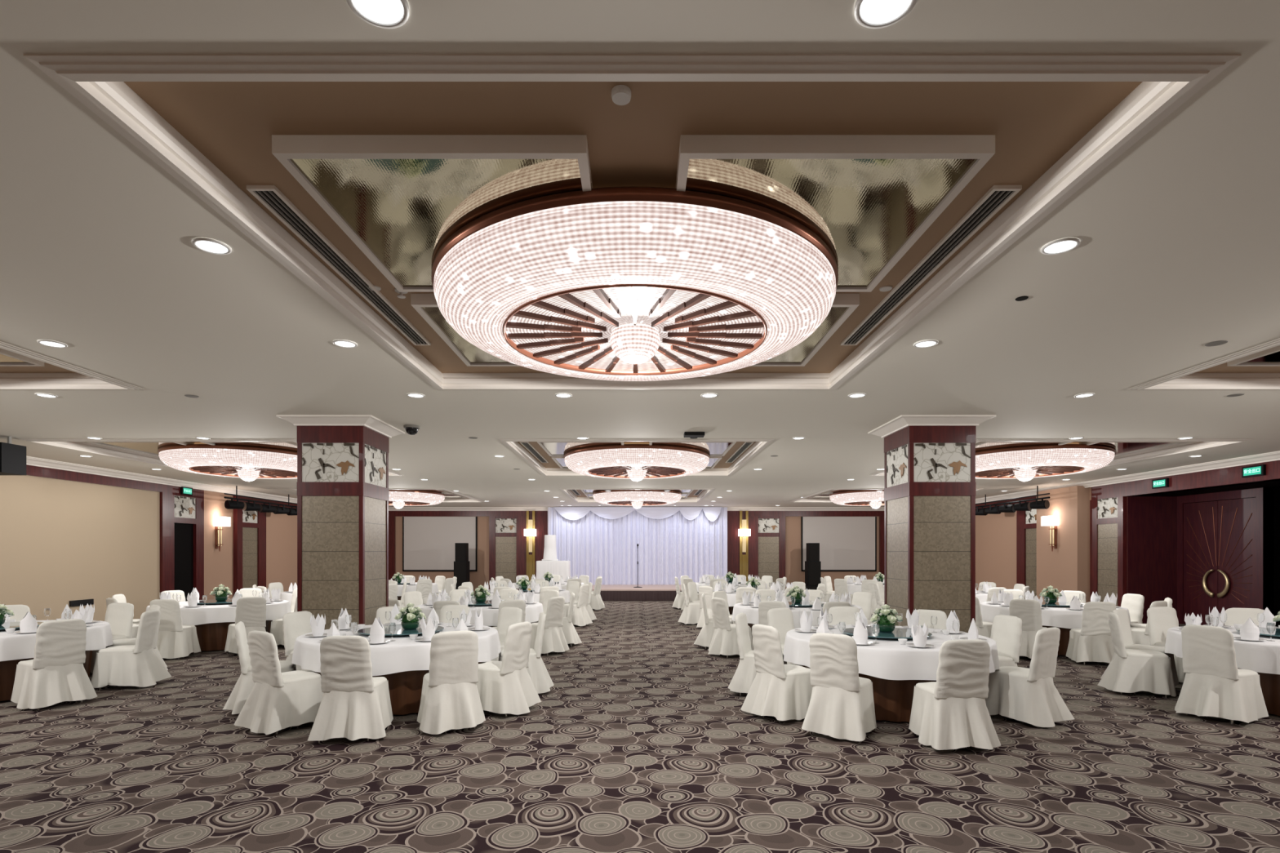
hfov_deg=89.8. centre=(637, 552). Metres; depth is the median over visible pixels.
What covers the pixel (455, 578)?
covered chair
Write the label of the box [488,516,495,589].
trim
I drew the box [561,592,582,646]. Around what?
covered chair
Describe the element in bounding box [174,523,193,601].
door
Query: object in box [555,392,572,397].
recessed light
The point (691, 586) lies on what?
covered chair
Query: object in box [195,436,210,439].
recessed light
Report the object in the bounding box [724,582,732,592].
napkin
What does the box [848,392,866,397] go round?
recessed light
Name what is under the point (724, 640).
covered chair
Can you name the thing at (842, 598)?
napkin
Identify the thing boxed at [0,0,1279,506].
ceiling
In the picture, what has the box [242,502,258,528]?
trim
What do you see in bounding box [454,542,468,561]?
loudspeaker
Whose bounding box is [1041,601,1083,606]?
turntable
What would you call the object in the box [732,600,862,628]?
tablecloth
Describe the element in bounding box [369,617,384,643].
napkin
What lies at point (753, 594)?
napkin
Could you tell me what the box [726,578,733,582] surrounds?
bowl
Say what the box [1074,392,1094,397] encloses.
recessed light
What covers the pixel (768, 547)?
panel
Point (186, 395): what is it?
recessed light
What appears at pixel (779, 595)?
napkin
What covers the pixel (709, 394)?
recessed light
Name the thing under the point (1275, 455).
trim
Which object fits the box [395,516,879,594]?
wall
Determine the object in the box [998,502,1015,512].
stage light
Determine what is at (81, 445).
trim
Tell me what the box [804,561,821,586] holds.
loudspeaker
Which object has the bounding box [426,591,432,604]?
napkin
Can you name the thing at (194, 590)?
napkin
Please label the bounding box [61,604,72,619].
napkin
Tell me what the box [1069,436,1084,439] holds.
recessed light
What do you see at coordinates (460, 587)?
covered chair
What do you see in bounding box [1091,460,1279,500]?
trim
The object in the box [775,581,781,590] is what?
napkin
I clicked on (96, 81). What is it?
trim
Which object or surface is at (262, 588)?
covered chair
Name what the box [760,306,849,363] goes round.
mirror
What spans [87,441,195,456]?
mirror panel
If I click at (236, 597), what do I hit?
napkin
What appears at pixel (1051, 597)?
flower arrangement
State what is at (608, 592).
stage
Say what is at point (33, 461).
trim
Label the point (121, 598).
covered chair
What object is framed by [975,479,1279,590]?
wall
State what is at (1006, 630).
covered chair
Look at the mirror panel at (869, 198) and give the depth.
3.25 m
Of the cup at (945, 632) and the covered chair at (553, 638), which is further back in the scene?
the covered chair at (553, 638)
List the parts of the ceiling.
recess panel, recess panel, recess panel, recess panel, recess panel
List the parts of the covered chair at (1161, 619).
seat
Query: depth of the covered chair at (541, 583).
16.97 m
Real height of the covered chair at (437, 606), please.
0.956 m
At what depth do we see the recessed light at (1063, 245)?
3.76 m
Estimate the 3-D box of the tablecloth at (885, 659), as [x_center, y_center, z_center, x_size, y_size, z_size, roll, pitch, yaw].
[2.775,1.082,7.202,2.241,0.295,2.268,0,0,16]
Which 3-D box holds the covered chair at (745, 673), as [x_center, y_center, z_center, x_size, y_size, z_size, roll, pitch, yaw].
[1.428,1.222,7.714,0.734,0.956,0.627,0,0,29]
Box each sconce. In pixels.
[213,516,231,551]
[524,511,536,581]
[737,511,750,582]
[1040,515,1058,551]
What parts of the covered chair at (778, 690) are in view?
seat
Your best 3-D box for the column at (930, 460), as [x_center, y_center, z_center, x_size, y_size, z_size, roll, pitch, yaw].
[4.080,-0.050,9.040,1.240,3.500,1.240,0,0,0]
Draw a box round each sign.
[69,599,93,606]
[180,486,192,495]
[1151,477,1168,488]
[1241,464,1266,477]
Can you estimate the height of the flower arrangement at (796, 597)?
0.300 m
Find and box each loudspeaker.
[0,436,26,475]
[453,561,469,586]
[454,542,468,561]
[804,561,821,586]
[806,542,819,561]
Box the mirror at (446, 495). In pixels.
[444,494,462,497]
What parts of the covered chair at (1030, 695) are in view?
seat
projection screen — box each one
[402,516,477,571]
[800,516,876,571]
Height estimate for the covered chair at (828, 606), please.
0.956 m
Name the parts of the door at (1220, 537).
handle, handle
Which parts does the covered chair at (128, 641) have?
seat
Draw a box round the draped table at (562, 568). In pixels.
[535,560,570,581]
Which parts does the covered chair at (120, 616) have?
seat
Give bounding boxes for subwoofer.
[805,585,817,590]
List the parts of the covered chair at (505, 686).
seat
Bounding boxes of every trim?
[0,341,144,389]
[19,439,403,475]
[23,53,1241,389]
[26,456,297,503]
[26,465,204,497]
[160,492,174,596]
[174,493,195,524]
[193,496,204,600]
[233,495,297,508]
[233,509,242,595]
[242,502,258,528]
[257,511,266,586]
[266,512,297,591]
[288,488,484,502]
[388,506,884,511]
[388,511,547,516]
[388,516,395,581]
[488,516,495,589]
[495,516,516,518]
[495,533,516,537]
[498,439,774,475]
[516,516,547,576]
[559,488,715,502]
[727,511,884,516]
[727,516,758,578]
[758,516,779,518]
[758,533,779,537]
[778,516,785,577]
[789,488,985,502]
[870,439,1253,475]
[879,516,884,574]
[975,450,1279,503]
[975,496,1036,508]
[1016,511,1026,586]
[1024,523,1036,528]
[1089,499,1097,601]
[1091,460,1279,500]
[1097,517,1117,524]
[1117,496,1127,606]
[1127,337,1279,389]
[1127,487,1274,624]
[1139,479,1279,626]
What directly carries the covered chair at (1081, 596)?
on the floor
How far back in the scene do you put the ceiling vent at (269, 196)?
4.17 m
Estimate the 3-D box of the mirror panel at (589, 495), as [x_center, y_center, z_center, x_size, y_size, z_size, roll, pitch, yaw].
[-0.975,-1.907,21.440,1.470,0.085,1.600,0,0,0]
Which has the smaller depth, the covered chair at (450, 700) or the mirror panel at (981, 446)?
the covered chair at (450, 700)
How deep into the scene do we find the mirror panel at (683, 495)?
21.43 m
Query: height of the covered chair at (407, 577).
0.956 m
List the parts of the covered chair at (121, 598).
seat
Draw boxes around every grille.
[455,543,465,560]
[685,432,703,434]
[808,561,820,585]
[809,543,818,560]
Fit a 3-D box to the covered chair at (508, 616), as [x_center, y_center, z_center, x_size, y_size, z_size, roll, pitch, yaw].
[-1.845,1.222,8.527,0.610,0.956,0.726,0,0,41]
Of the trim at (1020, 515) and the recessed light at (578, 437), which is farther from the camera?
the trim at (1020, 515)
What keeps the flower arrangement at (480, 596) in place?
on the turntable at (471, 602)
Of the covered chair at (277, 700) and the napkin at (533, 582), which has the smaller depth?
the covered chair at (277, 700)
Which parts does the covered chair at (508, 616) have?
seat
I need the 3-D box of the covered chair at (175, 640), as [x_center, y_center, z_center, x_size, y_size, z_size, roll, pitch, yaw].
[-7.504,1.222,10.340,0.649,0.956,0.762,0,0,-6]
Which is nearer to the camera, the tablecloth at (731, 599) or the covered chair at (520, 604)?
the covered chair at (520, 604)
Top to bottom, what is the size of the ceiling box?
0.050 m
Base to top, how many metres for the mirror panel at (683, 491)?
0.085 m
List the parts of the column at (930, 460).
relief panel, crackle panel, relief panel, crackle panel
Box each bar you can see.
[223,485,297,507]
[975,485,1050,507]
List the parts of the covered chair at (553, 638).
seat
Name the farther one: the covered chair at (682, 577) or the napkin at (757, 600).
the covered chair at (682, 577)
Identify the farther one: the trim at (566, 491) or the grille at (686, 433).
the trim at (566, 491)
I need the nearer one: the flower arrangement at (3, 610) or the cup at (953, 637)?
the cup at (953, 637)
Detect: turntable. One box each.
[0,622,43,630]
[196,599,232,604]
[356,624,444,635]
[457,600,502,605]
[515,588,534,591]
[787,601,824,606]
[841,626,932,638]
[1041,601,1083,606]
[1235,627,1279,636]
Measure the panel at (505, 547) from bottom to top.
2.220 m
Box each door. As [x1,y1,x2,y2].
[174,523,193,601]
[1183,497,1256,625]
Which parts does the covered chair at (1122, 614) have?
seat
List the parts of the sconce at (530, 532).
lamp shade, stem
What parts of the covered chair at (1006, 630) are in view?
seat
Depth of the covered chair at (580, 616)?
14.69 m
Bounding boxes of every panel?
[0,347,44,366]
[0,475,159,621]
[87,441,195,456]
[174,495,195,518]
[200,441,297,451]
[242,510,257,523]
[242,527,257,588]
[271,134,592,292]
[410,293,521,366]
[416,489,450,493]
[444,492,466,498]
[495,518,516,533]
[495,537,516,582]
[537,441,624,456]
[551,456,568,468]
[581,489,606,493]
[584,493,593,498]
[648,441,736,456]
[667,489,693,493]
[675,134,995,292]
[680,493,689,498]
[705,456,722,468]
[749,293,859,366]
[758,518,778,533]
[758,537,778,584]
[808,492,830,498]
[823,489,857,493]
[975,441,1073,451]
[1025,509,1036,524]
[1026,528,1036,597]
[1036,485,1089,603]
[1078,441,1186,456]
[1097,497,1117,519]
[1097,523,1117,606]
[1226,345,1279,366]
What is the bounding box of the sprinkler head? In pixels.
[394,288,407,298]
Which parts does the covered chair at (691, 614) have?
seat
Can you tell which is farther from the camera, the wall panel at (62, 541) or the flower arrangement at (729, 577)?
the flower arrangement at (729, 577)
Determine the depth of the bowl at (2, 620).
7.81 m
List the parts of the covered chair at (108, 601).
seat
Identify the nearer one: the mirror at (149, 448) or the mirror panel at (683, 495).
the mirror at (149, 448)
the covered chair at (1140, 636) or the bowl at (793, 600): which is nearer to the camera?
the covered chair at (1140, 636)
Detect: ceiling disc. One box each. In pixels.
[368,284,381,291]
[879,285,892,291]
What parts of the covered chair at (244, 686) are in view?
seat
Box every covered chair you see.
[4,604,30,621]
[10,618,97,710]
[89,603,133,673]
[90,609,171,689]
[106,597,138,638]
[106,604,168,670]
[111,594,140,623]
[149,599,200,659]
[160,590,185,601]
[222,621,296,714]
[224,596,266,656]
[234,630,324,734]
[239,587,262,598]
[256,586,266,597]
[268,582,283,598]
[270,596,297,645]
[282,610,313,671]
[290,588,297,612]
[307,635,393,742]
[375,606,407,624]
[388,580,397,584]
[388,583,397,599]
[388,598,400,606]
[399,582,406,606]
[402,575,414,582]
[403,591,422,607]
[416,578,431,604]
[417,630,485,734]
[431,575,445,594]
[431,577,453,600]
[433,600,460,621]
[439,576,457,593]
[439,604,469,622]
[448,589,471,600]
[457,586,471,591]
[461,582,475,599]
[476,621,541,716]
[482,606,522,663]
[492,600,525,630]
[493,586,511,595]
[494,580,507,586]
[495,576,503,580]
[498,588,519,599]
[498,612,554,694]
[500,578,510,584]
[529,578,544,588]
[529,596,569,655]
[532,590,559,622]
[534,580,549,588]
[538,586,559,604]
[551,574,560,581]
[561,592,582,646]
[563,584,592,626]
[564,581,579,604]
[566,578,581,590]
[568,582,596,620]
[578,575,589,584]
[590,577,604,610]
[671,577,684,608]
[677,583,701,625]
[680,575,698,593]
[680,577,699,609]
[687,582,699,602]
[693,593,733,648]
[696,586,713,628]
[702,574,714,581]
[707,597,753,657]
[710,578,724,588]
[712,591,735,623]
[713,580,728,590]
[728,613,786,696]
[735,586,756,604]
[736,574,746,582]
[741,623,813,723]
[755,589,775,601]
[756,580,765,589]
[758,600,786,625]
[761,575,773,589]
[767,608,802,666]
[775,577,783,589]
[782,577,786,590]
[784,586,801,600]
[792,582,805,590]
[801,589,823,602]
[801,632,876,741]
[817,585,824,592]
[820,577,835,602]
[822,601,850,625]
[823,576,835,592]
[828,606,859,625]
[834,578,853,604]
[844,575,857,582]
[851,591,872,620]
[861,579,878,613]
[866,620,877,624]
[871,581,884,617]
[871,582,884,619]
[908,639,1000,751]
[916,608,946,629]
[975,597,992,638]
[977,582,996,591]
[985,626,1074,727]
[986,587,1006,601]
[990,614,1022,666]
[1001,589,1024,599]
[1008,599,1047,658]
[1013,583,1025,591]
[1022,586,1029,599]
[1060,590,1085,603]
[1065,601,1115,664]
[1097,612,1176,697]
[1100,608,1178,686]
[1120,593,1144,623]
[1130,597,1172,628]
[1130,600,1167,645]
[1146,606,1186,684]
[1174,624,1268,724]
[1224,608,1264,626]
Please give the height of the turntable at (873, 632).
0.040 m
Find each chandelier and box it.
[157,442,297,481]
[388,489,444,508]
[431,186,838,381]
[564,442,710,481]
[592,489,681,508]
[829,489,884,508]
[975,442,1115,481]
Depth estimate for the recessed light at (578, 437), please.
10.08 m
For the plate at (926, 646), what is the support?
on the tablecloth at (885, 659)
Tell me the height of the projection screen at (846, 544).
2.200 m
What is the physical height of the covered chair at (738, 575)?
0.956 m
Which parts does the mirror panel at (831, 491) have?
frame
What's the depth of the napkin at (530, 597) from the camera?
11.58 m
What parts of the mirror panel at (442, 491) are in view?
frame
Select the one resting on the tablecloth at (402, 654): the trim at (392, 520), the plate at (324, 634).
the plate at (324, 634)
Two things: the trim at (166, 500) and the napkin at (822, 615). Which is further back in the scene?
the trim at (166, 500)
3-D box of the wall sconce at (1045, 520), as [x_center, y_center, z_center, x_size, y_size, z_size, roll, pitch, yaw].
[11.210,-0.500,17.450,0.300,0.960,0.320,0,0,0]
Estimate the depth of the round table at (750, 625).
10.96 m
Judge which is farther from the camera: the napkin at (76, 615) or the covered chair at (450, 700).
the napkin at (76, 615)
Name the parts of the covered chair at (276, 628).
seat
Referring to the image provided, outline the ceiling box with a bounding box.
[684,431,704,437]
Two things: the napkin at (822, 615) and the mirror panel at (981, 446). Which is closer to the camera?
the napkin at (822, 615)
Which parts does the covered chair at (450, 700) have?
seat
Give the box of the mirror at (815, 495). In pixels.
[812,494,829,497]
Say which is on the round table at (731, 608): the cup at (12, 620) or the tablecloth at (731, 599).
the tablecloth at (731, 599)
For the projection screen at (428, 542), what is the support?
attached to the wall at (793, 573)
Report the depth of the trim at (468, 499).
20.33 m
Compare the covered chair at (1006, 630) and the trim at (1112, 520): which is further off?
the trim at (1112, 520)
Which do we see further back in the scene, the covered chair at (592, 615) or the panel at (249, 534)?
the panel at (249, 534)
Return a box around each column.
[275,414,404,630]
[867,414,995,632]
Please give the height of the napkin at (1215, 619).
0.249 m
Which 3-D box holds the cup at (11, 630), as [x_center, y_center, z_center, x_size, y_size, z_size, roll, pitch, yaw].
[-7.235,0.906,7.403,0.088,0.055,0.088,0,0,0]
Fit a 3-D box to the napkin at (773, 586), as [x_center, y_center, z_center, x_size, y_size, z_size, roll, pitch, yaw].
[3.037,0.794,14.386,0.154,0.265,0.105,0,0,-14]
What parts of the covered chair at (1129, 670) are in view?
seat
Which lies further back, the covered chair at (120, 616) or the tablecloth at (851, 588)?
the tablecloth at (851, 588)
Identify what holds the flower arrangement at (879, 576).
on the turntable
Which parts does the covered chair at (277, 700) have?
seat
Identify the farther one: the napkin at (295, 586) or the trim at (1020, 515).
the trim at (1020, 515)
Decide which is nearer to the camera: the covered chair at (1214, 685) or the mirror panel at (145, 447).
the covered chair at (1214, 685)
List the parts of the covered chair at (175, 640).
seat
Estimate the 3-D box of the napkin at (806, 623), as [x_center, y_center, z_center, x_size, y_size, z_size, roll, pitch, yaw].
[1.968,0.800,7.507,0.156,0.252,0.154,0,0,3]
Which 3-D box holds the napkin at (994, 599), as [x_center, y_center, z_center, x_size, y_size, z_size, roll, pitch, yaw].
[6.412,0.815,11.548,0.085,0.223,0.127,0,0,15]
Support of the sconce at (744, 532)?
attached to the wall at (793, 573)
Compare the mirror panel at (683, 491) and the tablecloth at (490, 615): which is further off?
the mirror panel at (683, 491)
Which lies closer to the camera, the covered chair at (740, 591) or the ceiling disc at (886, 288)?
the ceiling disc at (886, 288)
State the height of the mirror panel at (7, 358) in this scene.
0.085 m
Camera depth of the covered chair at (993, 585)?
16.07 m
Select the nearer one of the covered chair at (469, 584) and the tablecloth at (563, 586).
the covered chair at (469, 584)
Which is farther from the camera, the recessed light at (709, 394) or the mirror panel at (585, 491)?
the mirror panel at (585, 491)
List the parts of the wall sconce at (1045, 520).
lamp shade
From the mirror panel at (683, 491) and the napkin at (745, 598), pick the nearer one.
the napkin at (745, 598)
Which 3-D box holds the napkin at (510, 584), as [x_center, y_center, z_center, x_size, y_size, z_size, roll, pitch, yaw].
[-3.200,0.813,16.138,0.127,0.226,0.085,0,0,-40]
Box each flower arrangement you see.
[0,604,14,625]
[209,584,231,601]
[391,572,404,582]
[394,602,426,630]
[470,585,489,602]
[515,576,530,589]
[543,571,553,582]
[724,571,735,582]
[745,577,759,589]
[786,585,805,603]
[870,604,902,632]
[873,572,884,582]
[1039,585,1062,603]
[1272,611,1279,622]
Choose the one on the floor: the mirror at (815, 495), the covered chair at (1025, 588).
the covered chair at (1025, 588)
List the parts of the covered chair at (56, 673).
seat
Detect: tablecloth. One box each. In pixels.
[0,620,112,661]
[146,599,291,625]
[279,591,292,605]
[291,622,501,675]
[396,582,439,595]
[416,600,543,626]
[484,590,570,603]
[511,582,583,590]
[695,582,767,592]
[722,589,784,606]
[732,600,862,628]
[782,624,999,680]
[847,582,884,594]
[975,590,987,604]
[980,601,1130,629]
[1164,626,1279,674]
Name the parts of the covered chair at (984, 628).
seat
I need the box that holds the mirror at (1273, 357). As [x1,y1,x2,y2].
[1242,351,1279,363]
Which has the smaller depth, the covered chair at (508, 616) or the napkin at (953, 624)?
the napkin at (953, 624)
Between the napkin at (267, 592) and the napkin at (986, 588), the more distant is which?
the napkin at (986, 588)
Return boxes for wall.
[204,490,233,599]
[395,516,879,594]
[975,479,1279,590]
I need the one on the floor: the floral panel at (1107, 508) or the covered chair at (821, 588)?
the covered chair at (821, 588)
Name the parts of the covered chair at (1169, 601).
seat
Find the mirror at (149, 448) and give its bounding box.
[97,442,181,455]
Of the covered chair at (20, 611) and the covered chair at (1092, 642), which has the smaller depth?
the covered chair at (20, 611)
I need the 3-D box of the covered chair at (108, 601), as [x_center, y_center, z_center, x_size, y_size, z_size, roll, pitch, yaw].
[-8.447,1.222,10.623,0.630,0.956,0.748,0,0,34]
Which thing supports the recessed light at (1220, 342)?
in the ceiling
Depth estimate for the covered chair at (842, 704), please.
5.86 m
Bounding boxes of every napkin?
[2,604,9,622]
[19,611,37,632]
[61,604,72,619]
[71,608,88,622]
[79,603,94,622]
[160,591,170,599]
[186,592,197,606]
[190,587,199,600]
[231,591,240,605]
[262,587,269,597]
[262,592,270,603]
[271,588,280,600]
[288,582,293,591]
[293,582,297,591]
[310,613,325,636]
[326,622,339,636]
[337,608,350,629]
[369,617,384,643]
[389,604,401,624]
[401,574,406,582]
[408,576,415,584]
[420,615,435,640]
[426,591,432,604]
[426,608,439,623]
[431,592,441,606]
[440,589,447,600]
[455,618,467,631]
[459,595,469,605]
[459,608,471,626]
[465,588,473,600]
[474,608,483,630]
[484,582,488,591]
[488,579,495,588]
[490,584,495,592]
[491,592,501,608]
[507,580,512,587]
[516,589,524,599]
[516,593,524,600]
[525,591,534,603]
[530,578,536,588]
[533,583,540,592]
[548,580,554,586]
[557,581,561,590]
[559,577,564,583]
[702,573,707,582]
[705,577,710,583]
[714,582,718,591]
[717,580,721,590]
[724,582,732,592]
[732,581,737,589]
[733,573,737,581]
[740,575,746,584]
[742,591,751,604]
[751,591,755,602]
[753,593,760,607]
[769,582,776,593]
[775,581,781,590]
[775,587,782,601]
[782,595,789,608]
[786,582,792,587]
[799,609,813,631]
[801,588,809,601]
[812,597,822,609]
[816,618,830,633]
[818,608,828,626]
[829,592,837,601]
[839,593,848,602]
[844,591,850,604]
[853,617,867,644]
[855,576,861,584]
[855,608,867,626]
[861,574,866,582]
[906,608,919,628]
[911,622,928,646]
[946,610,959,633]
[968,617,978,639]
[984,583,991,592]
[991,591,998,604]
[997,587,1004,601]
[1002,591,1013,605]
[1024,590,1034,599]
[1031,595,1043,607]
[1057,590,1066,602]
[1070,595,1080,609]
[1090,591,1098,601]
[1106,593,1116,604]
[1184,613,1202,625]
[1208,607,1226,626]
[1240,617,1259,639]
[1258,607,1275,627]
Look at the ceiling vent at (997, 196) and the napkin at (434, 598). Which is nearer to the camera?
the ceiling vent at (997, 196)
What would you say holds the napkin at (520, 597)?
on the plate
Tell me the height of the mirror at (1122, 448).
0.010 m
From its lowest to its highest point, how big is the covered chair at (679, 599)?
0.956 m
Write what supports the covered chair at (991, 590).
on the floor
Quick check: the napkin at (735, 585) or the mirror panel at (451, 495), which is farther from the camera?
the mirror panel at (451, 495)
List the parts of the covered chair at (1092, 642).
seat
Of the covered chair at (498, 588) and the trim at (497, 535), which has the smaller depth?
the covered chair at (498, 588)
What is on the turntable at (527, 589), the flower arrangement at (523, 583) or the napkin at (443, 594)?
the flower arrangement at (523, 583)
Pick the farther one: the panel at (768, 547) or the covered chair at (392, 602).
the panel at (768, 547)
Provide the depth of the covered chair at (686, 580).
18.50 m
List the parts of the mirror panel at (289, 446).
frame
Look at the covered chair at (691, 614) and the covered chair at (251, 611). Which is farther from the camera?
the covered chair at (691, 614)
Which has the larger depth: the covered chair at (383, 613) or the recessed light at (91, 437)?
the recessed light at (91, 437)
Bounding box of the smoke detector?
[611,84,631,105]
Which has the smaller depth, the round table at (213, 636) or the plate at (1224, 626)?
the plate at (1224, 626)
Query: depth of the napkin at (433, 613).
8.29 m
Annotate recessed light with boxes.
[34,392,57,397]
[36,339,67,347]
[85,436,102,439]
[184,394,199,397]
[191,237,231,254]
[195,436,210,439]
[332,339,357,347]
[346,0,409,28]
[406,392,424,397]
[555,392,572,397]
[576,436,588,439]
[701,392,718,397]
[792,436,804,439]
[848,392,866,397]
[853,0,916,28]
[913,339,938,347]
[1015,296,1028,301]
[1040,237,1080,254]
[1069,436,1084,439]
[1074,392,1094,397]
[1177,436,1194,439]
[1204,340,1227,346]
[1226,393,1244,396]
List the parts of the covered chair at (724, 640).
seat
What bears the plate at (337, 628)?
on the tablecloth at (402, 654)
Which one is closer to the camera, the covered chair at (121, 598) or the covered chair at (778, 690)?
the covered chair at (778, 690)
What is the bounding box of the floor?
[0,594,1279,852]
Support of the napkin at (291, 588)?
on the plate
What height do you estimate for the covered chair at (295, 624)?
0.956 m
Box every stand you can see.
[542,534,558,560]
[633,543,642,587]
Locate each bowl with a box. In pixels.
[0,617,5,625]
[214,595,227,601]
[400,621,419,630]
[475,596,486,602]
[519,585,528,589]
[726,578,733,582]
[791,598,802,603]
[875,622,895,632]
[1044,598,1057,603]
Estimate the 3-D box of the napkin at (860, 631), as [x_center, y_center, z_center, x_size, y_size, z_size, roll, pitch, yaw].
[2.256,0.795,6.505,0.105,0.262,0.154,0,0,-39]
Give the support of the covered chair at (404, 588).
on the floor
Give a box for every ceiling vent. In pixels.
[85,441,159,457]
[245,185,431,345]
[519,441,548,462]
[570,489,581,495]
[693,489,703,495]
[725,441,753,462]
[840,185,1022,345]
[1114,441,1186,457]
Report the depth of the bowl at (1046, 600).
11.17 m
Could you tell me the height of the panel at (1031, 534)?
2.300 m
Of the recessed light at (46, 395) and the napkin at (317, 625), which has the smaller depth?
the napkin at (317, 625)
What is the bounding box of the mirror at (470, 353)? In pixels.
[421,306,511,363]
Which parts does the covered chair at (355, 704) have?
seat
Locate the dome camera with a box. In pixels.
[403,424,419,435]
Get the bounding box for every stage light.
[224,498,244,509]
[242,501,260,511]
[258,502,275,512]
[273,504,289,514]
[287,506,297,515]
[975,506,986,515]
[984,504,1000,514]
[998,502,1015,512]
[1013,501,1031,511]
[1030,498,1049,509]
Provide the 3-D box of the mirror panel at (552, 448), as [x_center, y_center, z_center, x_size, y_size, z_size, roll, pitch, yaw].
[-0.975,-1.907,11.680,1.470,0.085,1.600,0,0,0]
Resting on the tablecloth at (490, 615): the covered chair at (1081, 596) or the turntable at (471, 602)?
the turntable at (471, 602)
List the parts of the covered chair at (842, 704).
seat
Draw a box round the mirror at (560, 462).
[555,458,567,467]
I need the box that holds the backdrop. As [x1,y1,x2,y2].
[547,506,727,585]
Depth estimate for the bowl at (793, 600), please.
11.17 m
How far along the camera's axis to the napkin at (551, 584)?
15.99 m
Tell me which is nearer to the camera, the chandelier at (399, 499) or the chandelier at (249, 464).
the chandelier at (249, 464)
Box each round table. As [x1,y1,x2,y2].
[0,650,92,701]
[194,620,272,651]
[313,662,482,715]
[728,606,733,614]
[747,623,795,635]
[802,665,936,722]
[1042,625,1071,655]
[1237,667,1279,715]
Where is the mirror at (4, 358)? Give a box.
[0,354,29,363]
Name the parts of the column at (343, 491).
relief panel, crackle panel, relief panel, crackle panel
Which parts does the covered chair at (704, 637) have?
seat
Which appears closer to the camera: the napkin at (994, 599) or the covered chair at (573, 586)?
the napkin at (994, 599)
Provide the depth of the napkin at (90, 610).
8.44 m
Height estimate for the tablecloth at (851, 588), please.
0.296 m
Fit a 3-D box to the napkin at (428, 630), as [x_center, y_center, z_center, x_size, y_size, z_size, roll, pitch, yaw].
[-2.201,0.800,6.768,0.156,0.253,0.154,0,0,41]
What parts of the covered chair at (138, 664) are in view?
seat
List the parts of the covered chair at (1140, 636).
seat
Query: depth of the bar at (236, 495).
18.32 m
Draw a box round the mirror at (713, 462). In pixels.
[706,458,718,467]
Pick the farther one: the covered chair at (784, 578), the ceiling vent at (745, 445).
the covered chair at (784, 578)
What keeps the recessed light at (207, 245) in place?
in the ceiling
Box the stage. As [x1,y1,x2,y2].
[591,584,681,600]
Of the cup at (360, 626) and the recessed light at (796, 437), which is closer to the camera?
the cup at (360, 626)
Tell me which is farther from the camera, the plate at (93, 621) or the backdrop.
the backdrop
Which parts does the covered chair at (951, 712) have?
seat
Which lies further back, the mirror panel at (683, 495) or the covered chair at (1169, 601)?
the mirror panel at (683, 495)
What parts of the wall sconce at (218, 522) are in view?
lamp shade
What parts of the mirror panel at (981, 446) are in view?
frame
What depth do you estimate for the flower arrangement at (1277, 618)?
7.18 m
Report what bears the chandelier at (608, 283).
hanging from the ceiling
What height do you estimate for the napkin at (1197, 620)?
0.210 m
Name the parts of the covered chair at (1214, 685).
seat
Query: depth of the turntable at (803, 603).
10.99 m
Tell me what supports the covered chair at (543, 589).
on the floor
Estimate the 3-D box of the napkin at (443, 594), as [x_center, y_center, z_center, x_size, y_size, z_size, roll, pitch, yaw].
[-3.579,0.798,11.838,0.105,0.256,0.154,0,0,25]
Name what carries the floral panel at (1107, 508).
attached to the wall at (995, 534)
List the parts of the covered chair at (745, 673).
seat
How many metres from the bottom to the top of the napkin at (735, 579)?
0.263 m
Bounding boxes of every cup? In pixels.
[4,627,15,633]
[6,618,16,622]
[357,624,364,629]
[408,634,417,639]
[836,623,844,629]
[897,638,906,644]
[942,629,950,635]
[950,635,959,639]
[1233,623,1243,628]
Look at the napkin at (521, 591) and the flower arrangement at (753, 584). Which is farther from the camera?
the flower arrangement at (753, 584)
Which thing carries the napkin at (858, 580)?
on the plate
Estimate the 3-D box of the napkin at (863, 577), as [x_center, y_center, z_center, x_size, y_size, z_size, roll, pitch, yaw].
[6.902,0.808,19.650,0.154,0.236,0.156,0,0,-34]
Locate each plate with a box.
[13,631,36,633]
[85,620,99,623]
[304,633,326,637]
[336,626,355,630]
[368,640,391,644]
[415,638,431,641]
[467,627,489,631]
[795,629,816,632]
[813,625,834,628]
[856,641,874,645]
[905,643,933,648]
[940,631,965,634]
[960,637,986,640]
[1203,624,1231,627]
[1233,636,1266,641]
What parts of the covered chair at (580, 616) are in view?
seat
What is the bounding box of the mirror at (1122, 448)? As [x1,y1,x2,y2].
[1092,442,1175,455]
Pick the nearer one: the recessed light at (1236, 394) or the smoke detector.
the smoke detector
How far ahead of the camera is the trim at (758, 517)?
25.80 m
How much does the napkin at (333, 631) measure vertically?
0.190 m
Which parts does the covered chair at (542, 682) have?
seat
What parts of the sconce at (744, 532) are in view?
stem, lamp shade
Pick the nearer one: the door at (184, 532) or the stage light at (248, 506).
the door at (184, 532)
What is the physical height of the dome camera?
0.130 m
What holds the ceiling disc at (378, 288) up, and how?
attached to the ceiling
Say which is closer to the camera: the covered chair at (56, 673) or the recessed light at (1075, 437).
the covered chair at (56, 673)
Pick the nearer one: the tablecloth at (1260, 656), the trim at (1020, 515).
the tablecloth at (1260, 656)

